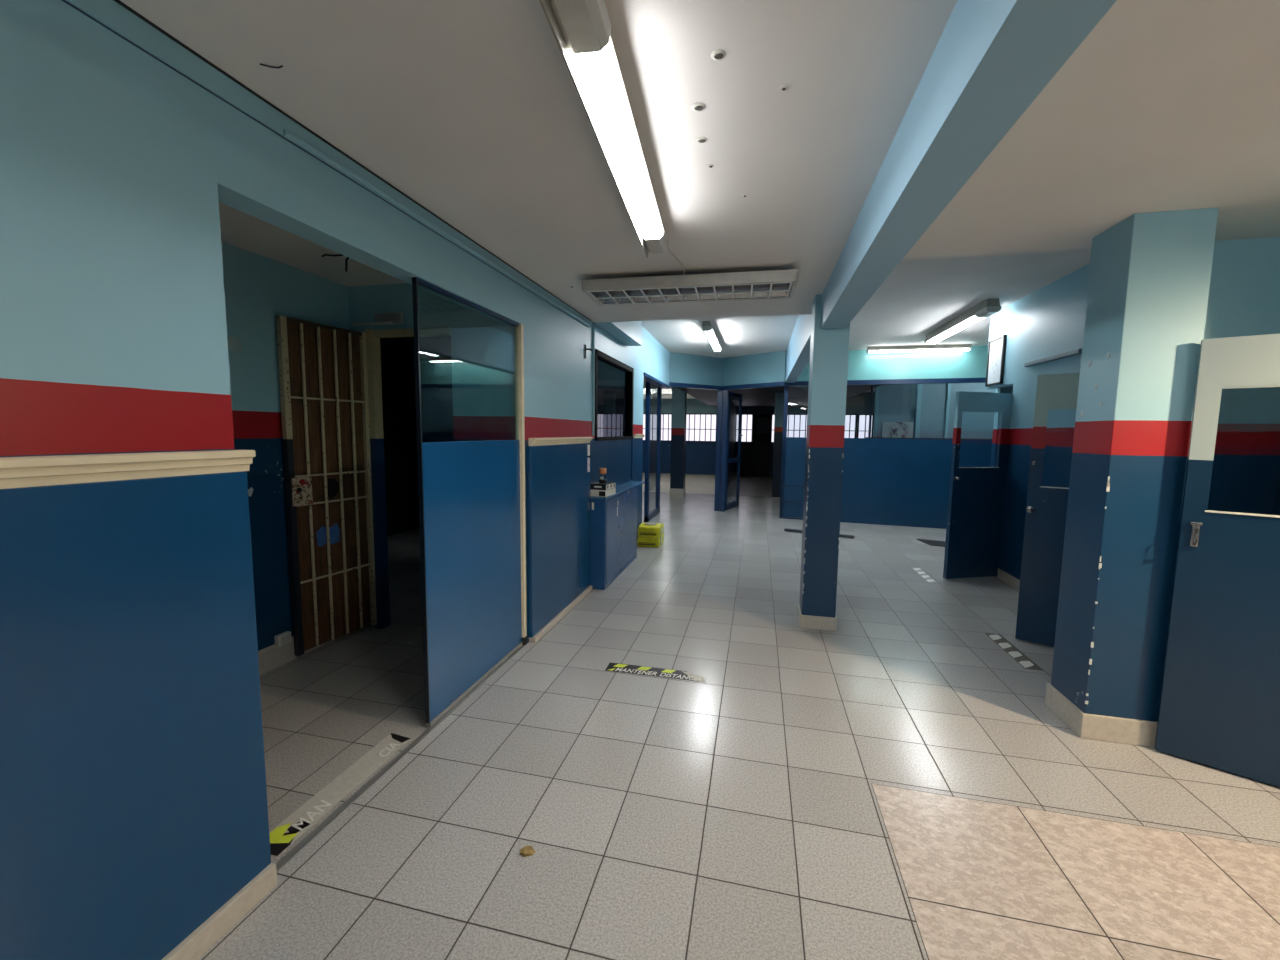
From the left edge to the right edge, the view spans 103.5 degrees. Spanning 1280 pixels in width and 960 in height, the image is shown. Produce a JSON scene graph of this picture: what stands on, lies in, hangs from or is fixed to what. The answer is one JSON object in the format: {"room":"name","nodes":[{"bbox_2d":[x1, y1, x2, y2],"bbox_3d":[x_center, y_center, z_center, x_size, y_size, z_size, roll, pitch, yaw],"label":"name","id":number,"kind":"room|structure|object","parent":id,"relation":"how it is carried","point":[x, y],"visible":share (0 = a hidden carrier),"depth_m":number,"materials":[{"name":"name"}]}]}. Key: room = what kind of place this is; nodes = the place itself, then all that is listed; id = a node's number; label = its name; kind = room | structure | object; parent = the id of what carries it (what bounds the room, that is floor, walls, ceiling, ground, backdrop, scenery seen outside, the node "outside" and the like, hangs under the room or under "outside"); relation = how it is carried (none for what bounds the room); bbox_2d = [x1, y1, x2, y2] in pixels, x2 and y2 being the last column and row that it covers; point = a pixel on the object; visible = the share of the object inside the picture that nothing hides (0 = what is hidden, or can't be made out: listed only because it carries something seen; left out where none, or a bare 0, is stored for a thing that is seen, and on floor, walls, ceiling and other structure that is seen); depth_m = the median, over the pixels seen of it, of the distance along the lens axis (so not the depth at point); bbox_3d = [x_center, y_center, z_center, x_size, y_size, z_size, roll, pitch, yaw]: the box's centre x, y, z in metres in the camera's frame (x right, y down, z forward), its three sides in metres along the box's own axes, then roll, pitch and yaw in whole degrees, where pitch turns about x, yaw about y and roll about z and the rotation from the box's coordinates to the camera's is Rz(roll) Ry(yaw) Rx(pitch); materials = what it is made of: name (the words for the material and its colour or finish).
{"room":"prison corridor","nodes":[
{"label":"prison corridor","id":0,"kind":"room"},
{"bbox_2d":[0,0,669,642],"bbox_3d":[-0.778,-0.317,3.655,0.120,2.900,10.700,2,6,13],"label":"wall","id":1,"kind":"structure","parent":0,"point":[117,167],"depth_m":1.28,"materials":[{"name":"paint"}]},
{"bbox_2d":[0,450,255,488],"bbox_3d":[-1.551,0.083,-0.005,0.050,0.064,3.178,2,6,13],"label":"trim","id":2,"kind":"structure","parent":1,"relation":"attached to","point":[26,471],"depth_m":1.20,"materials":[{"name":"beige wood"}]},
{"bbox_2d":[0,471,270,959],"bbox_3d":[-1.570,0.753,0.054,0.030,1.283,3.165,2,6,13],"label":"wainscoting","id":3,"kind":"structure","parent":1,"relation":"attached to","point":[134,806],"depth_m":1.25,"materials":[{"name":"blue paint"}]},
{"bbox_2d":[162,863,276,959],"bbox_3d":[-1.569,1.429,0.117,0.048,0.075,3.167,2,6,13],"label":"baseboard","id":4,"kind":"structure","parent":1,"relation":"attached to","point":[209,932],"depth_m":1.49,"materials":[{"name":"beige tile"}]},
{"bbox_2d":[62,0,590,327],"bbox_3d":[-1.187,-1.134,1.484,0.008,0.072,6.450,2,6,13],"label":"trim","id":5,"kind":"structure","parent":1,"relation":"attached to","point":[109,13],"depth_m":1.48,"materials":[{"name":"blue paint"}]},
{"bbox_2d":[114,0,590,320],"bbox_3d":[-1.180,-1.167,1.479,0.007,0.006,6.450,2,6,13],"label":"trim","id":6,"kind":"structure","parent":1,"relation":"attached to","point":[117,1],"depth_m":1.64,"materials":[{"name":"black paint"}]},
{"bbox_2d":[276,645,525,871],"bbox_3d":[-1.028,1.236,2.592,0.030,0.004,1.913,2,6,13],"label":"sliding track","id":7,"kind":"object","parent":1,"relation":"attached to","point":[354,797],"depth_m":2.13,"materials":[{"name":"grey metal"}]},
{"bbox_2d":[283,129,590,326],"bbox_3d":[-0.801,-1.257,3.093,0.031,0.025,3.032,2,6,13],"label":"cable conduit","id":8,"kind":"object","parent":1,"relation":"attached to","point":[287,134],"visible":1,"depth_m":2.15,"materials":[{"name":"blue paint"}]},
{"bbox_2d":[527,443,590,637],"bbox_3d":[-0.620,0.385,4.106,0.030,1.350,1.260,2,6,13],"label":"wall panel","id":9,"kind":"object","parent":1,"relation":"attached to","point":[558,478],"depth_m":3.92,"materials":[{"name":"blue paint"}]},
{"bbox_2d":[528,437,592,445],"bbox_3d":[-0.600,-0.315,4.049,0.050,0.055,1.235,2,6,13],"label":"trim","id":10,"kind":"structure","parent":1,"relation":"attached to","point":[555,440],"depth_m":3.88,"materials":[{"name":"beige wood"}]},
{"bbox_2d":[529,585,591,642],"bbox_3d":[-0.618,1.072,4.169,0.052,0.040,1.260,2,6,13],"label":"baseboard","id":11,"kind":"structure","parent":1,"relation":"attached to","point":[544,630],"depth_m":3.98,"materials":[{"name":"beige tile"}]},
{"bbox_2d":[585,345,591,358],"bbox_3d":[-0.459,-1.150,4.531,0.052,0.120,0.078,2,6,13],"label":"wall bracket","id":12,"kind":"object","parent":1,"relation":"attached to","point":[586,348],"visible":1,"depth_m":4.50,"materials":[{"name":"grey metal"}]},
{"bbox_2d":[587,458,589,471],"bbox_3d":[-0.469,-0.138,4.612,0.002,0.130,0.065,2,6,13],"label":"notice","id":13,"kind":"object","parent":1,"relation":"attached to","point":[588,459],"visible":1,"depth_m":4.61,"materials":[{"name":"paper"}]},
{"bbox_2d":[587,445,589,455],"bbox_3d":[-0.468,-0.273,4.599,0.002,0.100,0.065,2,6,13],"label":"notice","id":14,"kind":"object","parent":1,"relation":"attached to","point":[588,446],"visible":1,"depth_m":4.59,"materials":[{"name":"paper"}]},
{"bbox_2d":[592,322,594,435],"bbox_3d":[-0.437,-0.943,4.734,0.022,1.050,0.022,5,7,35],"label":"pipe","id":15,"kind":"object","parent":1,"relation":"attached to","point":[593,323],"visible":1,"depth_m":4.72,"materials":[{"name":"teal metal"}]},
{"bbox_2d":[595,349,633,440],"bbox_3d":[-0.300,-0.878,5.548,0.100,0.870,1.490,2,6,13],"label":"window","id":16,"kind":"structure","parent":1,"relation":"in","point":[614,379],"depth_m":5.52,"materials":[{"name":"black glass"}]},
{"bbox_2d":[595,321,641,345],"bbox_3d":[-0.204,-1.708,5.300,0.165,0.370,1.300,2,6,13],"label":"wall","id":17,"kind":"structure","parent":1,"relation":"attached to","point":[629,333],"depth_m":5.37,"materials":[{"name":"blue paint"}]},
{"bbox_2d":[631,437,633,478],"bbox_3d":[-0.094,-0.277,6.329,0.010,0.530,0.070,2,6,13],"label":"trim","id":18,"kind":"structure","parent":1,"relation":"attached to","point":[632,452],"depth_m":6.32,"materials":[{"name":"blue paint"}]},
{"bbox_2d":[633,434,644,437],"bbox_3d":[-0.011,-0.574,6.599,0.030,0.052,0.565,2,6,13],"label":"trim","id":19,"kind":"structure","parent":1,"relation":"attached to","point":[634,435],"depth_m":6.55,"materials":[{"name":"beige wood"}]},
{"bbox_2d":[221,241,508,650],"bbox_3d":[-1.815,-0.023,2.543,1.380,2.500,2.420,2,6,13],"label":"wall","id":20,"kind":"structure","parent":0,"point":[258,289],"depth_m":3.15,"materials":[{"name":"paint"}]},
{"bbox_2d":[227,336,242,351],"bbox_3d":[-2.282,-0.764,2.837,0.009,0.090,0.090,2,6,13],"label":"cover plate","id":21,"kind":"object","parent":20,"relation":"attached to","point":[234,343],"visible":0.88,"depth_m":2.83,"materials":[{"name":"grey plastic"}]},
{"bbox_2d":[248,487,252,496],"bbox_3d":[-2.285,0.070,2.960,0.003,0.055,0.033,2,6,13],"label":"paper","id":22,"kind":"object","parent":20,"relation":"attached to","point":[250,490],"visible":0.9,"depth_m":2.96,"materials":[{"name":"white paper"}]},
{"bbox_2d":[274,631,291,646],"bbox_3d":[-2.247,1.002,3.178,0.040,0.070,0.090,2,6,13],"label":"box","id":23,"kind":"object","parent":20,"relation":"attached to","point":[281,639],"visible":1,"depth_m":3.16,"materials":[{"name":"white plastic"}]},
{"bbox_2d":[258,636,336,675],"bbox_3d":[-2.356,1.129,2.777,0.018,0.150,2.180,2,6,13],"label":"baseboard","id":24,"kind":"structure","parent":20,"relation":"attached to","point":[271,657],"depth_m":3.13,"materials":[{"name":"beige tile"}]},
{"bbox_2d":[350,312,402,325],"bbox_3d":[-1.845,-1.126,3.521,0.390,0.079,0.060,2,6,13],"label":"door closer","id":25,"kind":"structure","parent":20,"relation":"attached to","point":[381,318],"depth_m":3.48,"materials":[{"name":"grey metal"}]},
{"bbox_2d":[370,438,389,628],"bbox_3d":[-1.933,0.404,3.748,0.055,1.420,0.083,2,6,13],"label":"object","id":26,"kind":"structure","parent":20,"relation":"in","point":[376,445],"depth_m":3.73,"materials":[{"name":"blue paint"}]},
{"bbox_2d":[365,327,450,438],"bbox_3d":[-1.621,-0.676,3.575,0.670,0.770,0.083,2,6,13],"label":"door frame","id":27,"kind":"structure","parent":20,"relation":"in","point":[373,337],"depth_m":3.60,"materials":[{"name":"beige metal"}]},
{"bbox_2d":[276,315,376,655],"bbox_3d":[-2.076,0.044,3.422,0.055,2.135,0.607,3,6,22],"label":"gate","id":28,"kind":"object","parent":27,"relation":"attached to","point":[323,380],"visible":1,"depth_m":3.38,"materials":[{"name":"brown metal"}]},
{"bbox_2d":[380,336,453,536],"bbox_3d":[-2.140,-0.369,5.619,3.420,2.600,3.700,2,6,13],"label":"wall","id":29,"kind":"structure","parent":0,"point":[397,354],"depth_m":7.27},
{"bbox_2d":[644,372,669,387],"bbox_3d":[0.217,-1.523,7.791,0.155,0.040,2.010,2,6,13],"label":"trim","id":30,"kind":"structure","parent":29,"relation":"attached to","point":[647,377],"depth_m":7.74,"materials":[{"name":"blue paint"}]},
{"bbox_2d":[120,0,1279,322],"bbox_3d":[1.316,-1.274,0.936,8.200,0.370,6.550,2,6,13],"label":"ceiling","id":31,"kind":"structure","parent":0,"point":[473,110],"depth_m":1.66,"materials":[{"name":"paint"}]},
{"bbox_2d":[260,63,282,68],"bbox_3d":[-1.030,-1.158,1.411,0.060,0.008,0.009,0,5,-7],"label":"ceiling hook","id":32,"kind":"object","parent":31,"relation":"attached to","point":[281,66],"visible":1,"depth_m":1.41,"materials":[{"name":"black metal"}]},
{"bbox_2d":[322,254,348,271],"bbox_3d":[-1.757,-1.266,2.918,0.146,0.108,0.046,-3,7,-33],"label":"loose wires","id":33,"kind":"object","parent":31,"relation":"hanging from","point":[323,255],"visible":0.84,"depth_m":2.93,"materials":[{"name":"black rubber"}]},
{"bbox_2d":[539,0,668,257],"bbox_3d":[-0.034,-1.129,1.812,0.118,0.114,1.588,2,6,9],"label":"lamp","id":34,"kind":"object","parent":31,"relation":"attached to","point":[581,29],"visible":1,"depth_m":1.42,"materials":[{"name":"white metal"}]},
{"bbox_2d":[668,248,684,274],"bbox_3d":[0.183,-1.267,2.867,0.019,0.037,0.584,3,6,19],"label":"cable","id":35,"kind":"object","parent":31,"relation":"attached to","point":[669,250],"visible":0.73,"depth_m":2.96,"materials":[{"name":"grey plastic"}]},
{"bbox_2d":[582,269,798,305],"bbox_3d":[0.322,-1.274,3.319,1.344,0.106,0.400,2,6,11],"label":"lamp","id":36,"kind":"object","parent":31,"relation":"attached to","point":[768,284],"visible":1,"depth_m":3.23,"materials":[{"name":"white metal"}]},
{"bbox_2d":[691,102,704,111],"bbox_3d":[0.181,-1.160,1.571,0.046,0.005,0.046,2,6,13],"label":"plug","id":37,"kind":"object","parent":31,"relation":"attached to","point":[700,106],"visible":1,"depth_m":1.57,"materials":[{"name":"white plastic"}]},
{"bbox_2d":[695,137,706,143],"bbox_3d":[0.212,-1.177,1.748,0.041,0.005,0.041,2,6,13],"label":"plug","id":38,"kind":"object","parent":31,"relation":"attached to","point":[702,139],"visible":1,"depth_m":1.74,"materials":[{"name":"white plastic"}]},
{"bbox_2d":[711,49,725,60],"bbox_3d":[0.210,-1.139,1.354,0.041,0.005,0.041,2,6,13],"label":"plug","id":39,"kind":"object","parent":31,"relation":"attached to","point":[721,55],"visible":1,"depth_m":1.35,"materials":[{"name":"white plastic"}]},
{"bbox_2d":[779,85,786,90],"bbox_3d":[0.420,-1.149,1.480,0.023,0.005,0.023,2,6,13],"label":"plug","id":40,"kind":"object","parent":31,"relation":"attached to","point":[782,88],"visible":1,"depth_m":1.48,"materials":[{"name":"white plastic"}]},
{"bbox_2d":[821,0,1116,328],"bbox_3d":[0.737,-1.148,0.779,0.170,0.625,5.960,2,6,13],"label":"beam","id":41,"kind":"structure","parent":31,"relation":"attached to","point":[991,59],"depth_m":1.28,"materials":[{"name":"blue paint"}]},
{"bbox_2d":[669,350,786,385],"bbox_3d":[1.536,-1.971,8.971,2.112,0.520,0.959,2,6,13],"label":"wall","id":42,"kind":"structure","parent":0,"point":[768,367],"depth_m":8.95,"materials":[{"name":"teal paint"}]},
{"bbox_2d":[728,399,735,484],"bbox_3d":[3.302,-1.082,14.725,1.470,2.420,5.760,2,6,13],"label":"wall","id":43,"kind":"structure","parent":0,"point":[732,420],"depth_m":15.46,"materials":[{"name":"paint"}]},
{"bbox_2d":[753,414,771,476],"bbox_3d":[4.213,-1.197,17.470,0.600,2.150,0.080,2,6,13],"label":"door","id":44,"kind":"structure","parent":43,"relation":"in","point":[756,438],"depth_m":17.40,"materials":[{"name":"black"}]},
{"bbox_2d":[198,473,1279,959],"bbox_3d":[1.862,0.794,8.037,13.400,0.080,20.200,2,6,13],"label":"floor","id":45,"kind":"structure","parent":0,"point":[735,814],"depth_m":2.10,"materials":[{"name":"grey tile"}]},
{"bbox_2d":[269,733,410,855],"bbox_3d":[-1.246,1.279,2.120,0.125,0.003,0.715,2,6,13],"label":"floor sticker","id":46,"kind":"object","parent":45,"relation":"on","point":[289,830],"visible":0.98,"depth_m":2.05,"materials":[{"name":"grey plastic"}]},
{"bbox_2d":[412,277,526,726],"bbox_3d":[-0.925,0.109,2.927,0.050,2.186,1.055,2,6,13],"label":"door","id":47,"kind":"structure","parent":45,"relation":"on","point":[472,518],"depth_m":2.82,"materials":[{"name":"blue paint"}]},
{"bbox_2d":[520,846,534,856],"bbox_3d":[-0.399,1.315,1.788,0.054,0.014,0.033,-1,6,-16],"label":"dry leaf","id":48,"kind":"object","parent":45,"relation":"on","point":[526,851],"visible":1,"depth_m":1.78,"materials":[{"name":"brown plant"}]},
{"bbox_2d":[590,481,643,589],"bbox_3d":[-0.222,0.526,5.519,0.178,0.882,1.624,2,6,13],"label":"base cabinet","id":49,"kind":"object","parent":45,"relation":"on","point":[613,518],"visible":0.91,"depth_m":4.96,"materials":[{"name":"blue paint"}]},
{"bbox_2d":[590,481,643,499],"bbox_3d":[-0.217,0.097,5.478,0.178,0.020,1.624,2,6,13],"label":"countertop","id":50,"kind":"structure","parent":49,"relation":"on","point":[626,486],"depth_m":5.53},
{"bbox_2d":[590,482,615,496],"bbox_3d":[-0.359,0.085,4.851,0.174,0.118,0.261,3,6,19],"label":"carton","id":51,"kind":"object","parent":50,"relation":"on","point":[597,489],"visible":0.8,"depth_m":4.74,"materials":[{"name":"white cardboard"}]},
{"bbox_2d":[599,468,606,482],"bbox_3d":[-0.356,-0.044,4.829,0.072,0.143,0.072,2,6,13],"label":"bottle","id":52,"kind":"object","parent":51,"relation":"on","point":[601,470],"visible":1,"depth_m":4.80,"materials":[{"name":"orange plastic"}]},
{"bbox_2d":[637,533,663,547],"bbox_3d":[0.149,0.793,6.726,0.303,0.130,0.370,2,6,13],"label":"pack","id":53,"kind":"object","parent":45,"relation":"on","point":[641,541],"visible":0.84,"depth_m":6.56,"materials":[{"name":"plastic"}]},
{"bbox_2d":[638,523,663,537],"bbox_3d":[0.151,0.654,6.712,0.303,0.149,0.370,2,6,11],"label":"pack","id":54,"kind":"object","parent":53,"relation":"on","point":[655,530],"visible":1,"depth_m":6.55,"materials":[{"name":"plastic"}]},
{"bbox_2d":[605,662,705,681],"bbox_3d":[0.100,1.197,3.145,0.630,0.002,0.112,2,6,12],"label":"floor sticker","id":55,"kind":"object","parent":45,"relation":"on","point":[615,667],"visible":1,"depth_m":3.15,"materials":[{"name":"plastic"}]},
{"bbox_2d":[669,387,686,497],"bbox_3d":[0.893,-1.039,11.653,0.325,2.860,0.320,2,6,13],"label":"column","id":56,"kind":"structure","parent":45,"relation":"on","point":[679,397],"depth_m":11.53,"materials":[{"name":"paint"}]},
{"bbox_2d":[771,392,783,497],"bbox_3d":[3.220,-0.792,11.671,0.253,2.420,0.258,2,6,13],"label":"column","id":57,"kind":"structure","parent":45,"relation":"on","point":[779,397],"depth_m":11.56,"materials":[{"name":"blue paint"}]},
{"bbox_2d":[784,528,854,538],"bbox_3d":[2.651,0.792,7.494,0.991,0.045,0.070,4,6,30],"label":"floor strip","id":58,"kind":"object","parent":45,"relation":"on","point":[785,529],"visible":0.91,"depth_m":7.59,"materials":[{"name":"black rubber"}]},
{"bbox_2d":[797,294,849,630],"bbox_3d":[1.413,-0.296,3.860,0.269,2.870,0.274,2,6,13],"label":"column","id":59,"kind":"structure","parent":45,"relation":"on","point":[829,348],"depth_m":3.77,"materials":[{"name":"paint"}]},
{"bbox_2d":[868,385,872,437],"bbox_3d":[4.398,-0.808,9.667,0.100,2.860,0.100,2,6,13],"label":"upright pole","id":60,"kind":"object","parent":45,"relation":"on","point":[871,394],"visible":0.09,"depth_m":9.60,"materials":[{"name":"metal"}]},
{"bbox_2d":[779,345,991,528],"bbox_3d":[4.261,-0.682,8.219,3.733,2.880,0.102,3,6,19],"label":"wall","id":61,"kind":"structure","parent":45,"relation":"on","point":[895,482],"depth_m":8.23,"materials":[{"name":"blue paint"}]},
{"bbox_2d":[669,381,788,511],"bbox_3d":[1.526,-0.541,9.137,2.124,2.360,1.020,2,6,13],"label":"trim","id":62,"kind":"structure","parent":61,"relation":"attached to","point":[722,391],"depth_m":9.47,"materials":[{"name":"blue paint"}]},
{"bbox_2d":[911,567,938,582],"bbox_3d":[3.051,1.017,5.407,0.105,0.002,0.600,2,6,13],"label":"floor sticker","id":63,"kind":"object","parent":45,"relation":"on","point":[920,571],"visible":1,"depth_m":5.38,"materials":[{"name":"white plastic"}]},
{"bbox_2d":[917,539,944,546],"bbox_3d":[4.191,0.880,6.932,0.661,0.012,0.356,3,6,26],"label":"floor mat","id":64,"kind":"object","parent":45,"relation":"on","point":[929,542],"visible":0.43,"depth_m":6.99,"materials":[{"name":"black rubber"}]},
{"bbox_2d":[985,633,1043,670],"bbox_3d":[2.600,1.190,3.528,0.105,0.002,0.600,2,6,13],"label":"floor sticker","id":65,"kind":"object","parent":45,"relation":"on","point":[1016,654],"visible":1,"depth_m":3.49,"materials":[{"name":"black plastic"}]},
{"bbox_2d":[1045,208,1218,746],"bbox_3d":[2.406,0.031,2.508,0.338,2.500,0.328,2,6,13],"label":"column","id":66,"kind":"structure","parent":45,"relation":"on","point":[1150,273],"depth_m":2.40,"materials":[{"name":"paint"}]},
{"bbox_2d":[1155,333,1279,786],"bbox_3d":[2.785,0.363,2.029,0.854,1.913,0.080,6,7,42],"label":"door","id":67,"kind":"structure","parent":66,"relation":"attached to","point":[1219,706],"depth_m":2.22,"materials":[{"name":"blue paint"}]},
{"bbox_2d":[642,393,874,476],"bbox_3d":[2.868,-1.114,12.111,13.600,2.970,11.500,2,6,13],"label":"wall","id":68,"kind":"structure","parent":0,"point":[700,456],"depth_m":17.96,"materials":[{"name":"paint"}]},
{"bbox_2d":[644,382,661,521],"bbox_3d":[0.233,-0.553,8.790,0.060,2.420,1.080,2,6,13],"label":"door","id":69,"kind":"structure","parent":68,"relation":"in","point":[648,516],"depth_m":8.38,"materials":[{"name":"blue paint"}]},
{"bbox_2d":[643,413,670,441],"bbox_3d":[0.556,-1.913,18.313,1.790,1.010,0.080,2,6,13],"label":"window","id":70,"kind":"structure","parent":68,"relation":"in","point":[665,417],"depth_m":18.29,"materials":[{"name":"white glass"}]},
{"bbox_2d":[686,413,716,441],"bbox_3d":[2.138,-1.859,17.947,1.200,1.010,0.080,2,6,13],"label":"window","id":71,"kind":"structure","parent":68,"relation":"in","point":[700,427],"depth_m":17.95,"materials":[{"name":"white glass"}]},
{"bbox_2d":[725,392,742,509],"bbox_3d":[1.860,-0.564,9.904,0.099,2.250,0.780,4,6,29],"label":"door","id":72,"kind":"structure","parent":68,"relation":"in","point":[733,504],"depth_m":10.03,"materials":[{"name":"blue paint"}]},
{"bbox_2d":[735,414,752,442],"bbox_3d":[3.360,-1.818,17.664,1.170,1.010,0.080,2,6,13],"label":"window","id":73,"kind":"structure","parent":68,"relation":"in","point":[747,419],"depth_m":17.61,"materials":[{"name":"white glass"}]},
{"bbox_2d":[736,442,768,476],"bbox_3d":[3.904,-0.724,17.535,1.100,1.190,0.020,2,6,13],"label":"wall","id":74,"kind":"structure","parent":68,"relation":"attached to","point":[754,456],"depth_m":17.51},
{"bbox_2d":[771,414,806,442],"bbox_3d":[5.171,-1.757,17.246,1.350,1.010,0.080,2,6,13],"label":"window","id":75,"kind":"structure","parent":68,"relation":"in","point":[796,423],"depth_m":17.23,"materials":[{"name":"white glass"}]},
{"bbox_2d":[787,415,806,436],"bbox_3d":[5.169,-1.756,17.236,1.310,0.970,0.020,2,6,13],"label":"grille","id":76,"kind":"object","parent":75,"relation":"attached to","point":[796,424],"depth_m":17.21,"materials":[{"name":"white metal"}]},
{"bbox_2d":[844,414,856,437],"bbox_3d":[6.549,-1.710,16.927,1.320,1.010,0.080,2,6,13],"label":"window","id":77,"kind":"structure","parent":68,"relation":"in","point":[850,419],"depth_m":16.83,"materials":[{"name":"white glass"}]},
{"bbox_2d":[857,414,873,437],"bbox_3d":[7.465,-1.679,16.715,0.480,1.010,0.080,2,6,13],"label":"window","id":78,"kind":"structure","parent":68,"relation":"in","point":[863,419],"depth_m":16.73,"materials":[{"name":"white glass"}]},
{"bbox_2d":[676,385,880,405],"bbox_3d":[3.400,-2.423,13.154,3.920,0.550,9.000,2,6,13],"label":"ceiling","id":79,"kind":"structure","parent":0,"point":[797,395],"depth_m":12.13,"materials":[{"name":"white paint"}]},
{"bbox_2d":[642,248,1090,357],"bbox_3d":[3.183,-1.951,5.798,6.800,0.100,6.650,2,6,13],"label":"ceiling","id":80,"kind":"structure","parent":0,"point":[919,296],"depth_m":5.52,"materials":[{"name":"paint"}]},
{"bbox_2d":[702,321,720,351],"bbox_3d":[1.019,-1.985,7.050,0.123,0.117,1.668,2,6,13],"label":"lamp","id":81,"kind":"object","parent":80,"relation":"attached to","point":[707,327],"visible":1,"depth_m":6.68,"materials":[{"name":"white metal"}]},
{"bbox_2d":[785,314,811,382],"bbox_3d":[1.991,-1.695,6.178,0.155,0.530,4.800,2,6,13],"label":"beam","id":82,"kind":"structure","parent":80,"relation":"attached to","point":[798,350],"depth_m":6.01,"materials":[{"name":"blue paint"}]},
{"bbox_2d":[866,344,971,352],"bbox_3d":[4.294,-2.030,7.794,1.458,0.092,0.088,2,6,13],"label":"lamp","id":83,"kind":"object","parent":80,"relation":"attached to","point":[951,347],"visible":1,"depth_m":7.76,"materials":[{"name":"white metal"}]},
{"bbox_2d":[925,298,1001,344],"bbox_3d":[3.781,-1.845,6.003,0.138,0.132,1.928,2,6,13],"label":"lamp","id":84,"kind":"object","parent":80,"relation":"attached to","point":[988,307],"visible":1,"depth_m":5.66,"materials":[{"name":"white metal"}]},
{"bbox_2d":[877,383,995,438],"bbox_3d":[5.887,-0.779,8.959,2.880,2.970,1.700,2,6,13],"label":"wall","id":85,"kind":"structure","parent":0,"point":[897,403],"depth_m":9.69,"materials":[{"name":"paint"}]},
{"bbox_2d":[873,384,950,437],"bbox_3d":[5.240,-0.816,9.799,1.320,2.870,0.060,2,6,13],"label":"trim","id":86,"kind":"structure","parent":85,"relation":"attached to","point":[919,386],"depth_m":9.70,"materials":[{"name":"blue paint"}]},
{"bbox_2d":[864,422,991,439],"bbox_3d":[5.641,-0.928,9.607,2.500,0.340,0.170,2,6,13],"label":"ledge","id":87,"kind":"object","parent":85,"relation":"attached to","point":[891,430],"visible":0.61,"depth_m":9.71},
{"bbox_2d":[882,422,913,437],"bbox_3d":[4.973,-0.968,9.730,0.540,0.300,0.012,2,6,13],"label":"print","id":88,"kind":"object","parent":87,"relation":"on","point":[890,429],"depth_m":9.72},
{"bbox_2d":[990,386,1012,466],"bbox_3d":[4.929,-0.268,4.003,2.480,2.870,3.240,2,6,13],"label":"wall","id":89,"kind":"structure","parent":0,"point":[1005,389],"depth_m":5.77,"materials":[{"name":"paint"}]},
{"bbox_2d":[985,237,1279,579],"bbox_3d":[3.657,-0.226,3.405,2.798,2.870,4.233,-2,6,-24],"label":"wall","id":90,"kind":"structure","parent":0,"point":[1244,289],"depth_m":2.67,"materials":[{"name":"paint"}]},
{"bbox_2d":[943,392,1012,578],"bbox_3d":[3.515,0.068,5.195,0.674,1.918,0.098,0,6,-12],"label":"door","id":91,"kind":"structure","parent":90,"relation":"in","point":[976,494],"depth_m":5.21,"materials":[{"name":"paint"}]},
{"bbox_2d":[985,335,1006,386],"bbox_3d":[3.908,-1.300,5.539,0.028,0.510,0.370,2,6,13],"label":"framed picture","id":92,"kind":"object","parent":90,"relation":"attached to","point":[994,371],"visible":1,"depth_m":5.52},
{"bbox_2d":[987,338,1002,383],"bbox_3d":[3.913,-1.300,5.538,0.018,0.470,0.330,2,6,13],"label":"print","id":93,"kind":"object","parent":92,"relation":"attached to","point":[995,346],"depth_m":5.54},
{"bbox_2d":[997,568,1019,589],"bbox_3d":[3.638,1.043,4.684,0.015,0.100,1.340,2,6,13],"label":"baseboard","id":94,"kind":"structure","parent":90,"relation":"attached to","point":[1002,575],"depth_m":5.10,"materials":[{"name":"beige tile"}]},
{"bbox_2d":[1015,373,1079,646],"bbox_3d":[3.040,0.240,3.385,0.714,1.908,0.098,5,7,39],"label":"door","id":95,"kind":"structure","parent":90,"relation":"in","point":[1046,507],"depth_m":3.56,"materials":[{"name":"blue paint"}]},
{"bbox_2d":[1024,349,1081,366],"bbox_3d":[3.654,-1.079,4.484,0.032,0.040,0.860,2,6,13],"label":"pipe","id":96,"kind":"object","parent":90,"relation":"attached to","point":[1077,351],"visible":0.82,"depth_m":4.40,"materials":[{"name":"grey metal"}]},
{"bbox_3d":[2.897,-2.547,12.023,13.400,0.100,11.400,2,6,13],"label":"ceiling","id":97,"kind":"structure","parent":0,"visible":0},
{"bbox_2d":[643,389,671,394],"bbox_3d":[-0.657,-2.728,15.325,4.980,0.250,0.220,2,6,13],"label":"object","id":98,"kind":"structure","parent":97,"relation":"attached to","point":[653,391],"depth_m":14.95,"materials":[{"name":"paint"}]},
{"bbox_2d":[643,381,671,388],"bbox_3d":[-1.112,-2.548,13.386,4.980,0.250,0.220,2,6,13],"label":"beam","id":99,"kind":"structure","parent":97,"relation":"attached to","point":[644,386],"depth_m":12.99,"materials":[{"name":"paint"}]},
{"bbox_2d":[643,394,693,398],"bbox_3d":[-0.248,-2.889,17.071,4.980,0.250,0.220,2,6,13],"label":"beam","id":100,"kind":"structure","parent":97,"relation":"attached to","point":[664,396],"depth_m":16.72,"materials":[{"name":"paint"}]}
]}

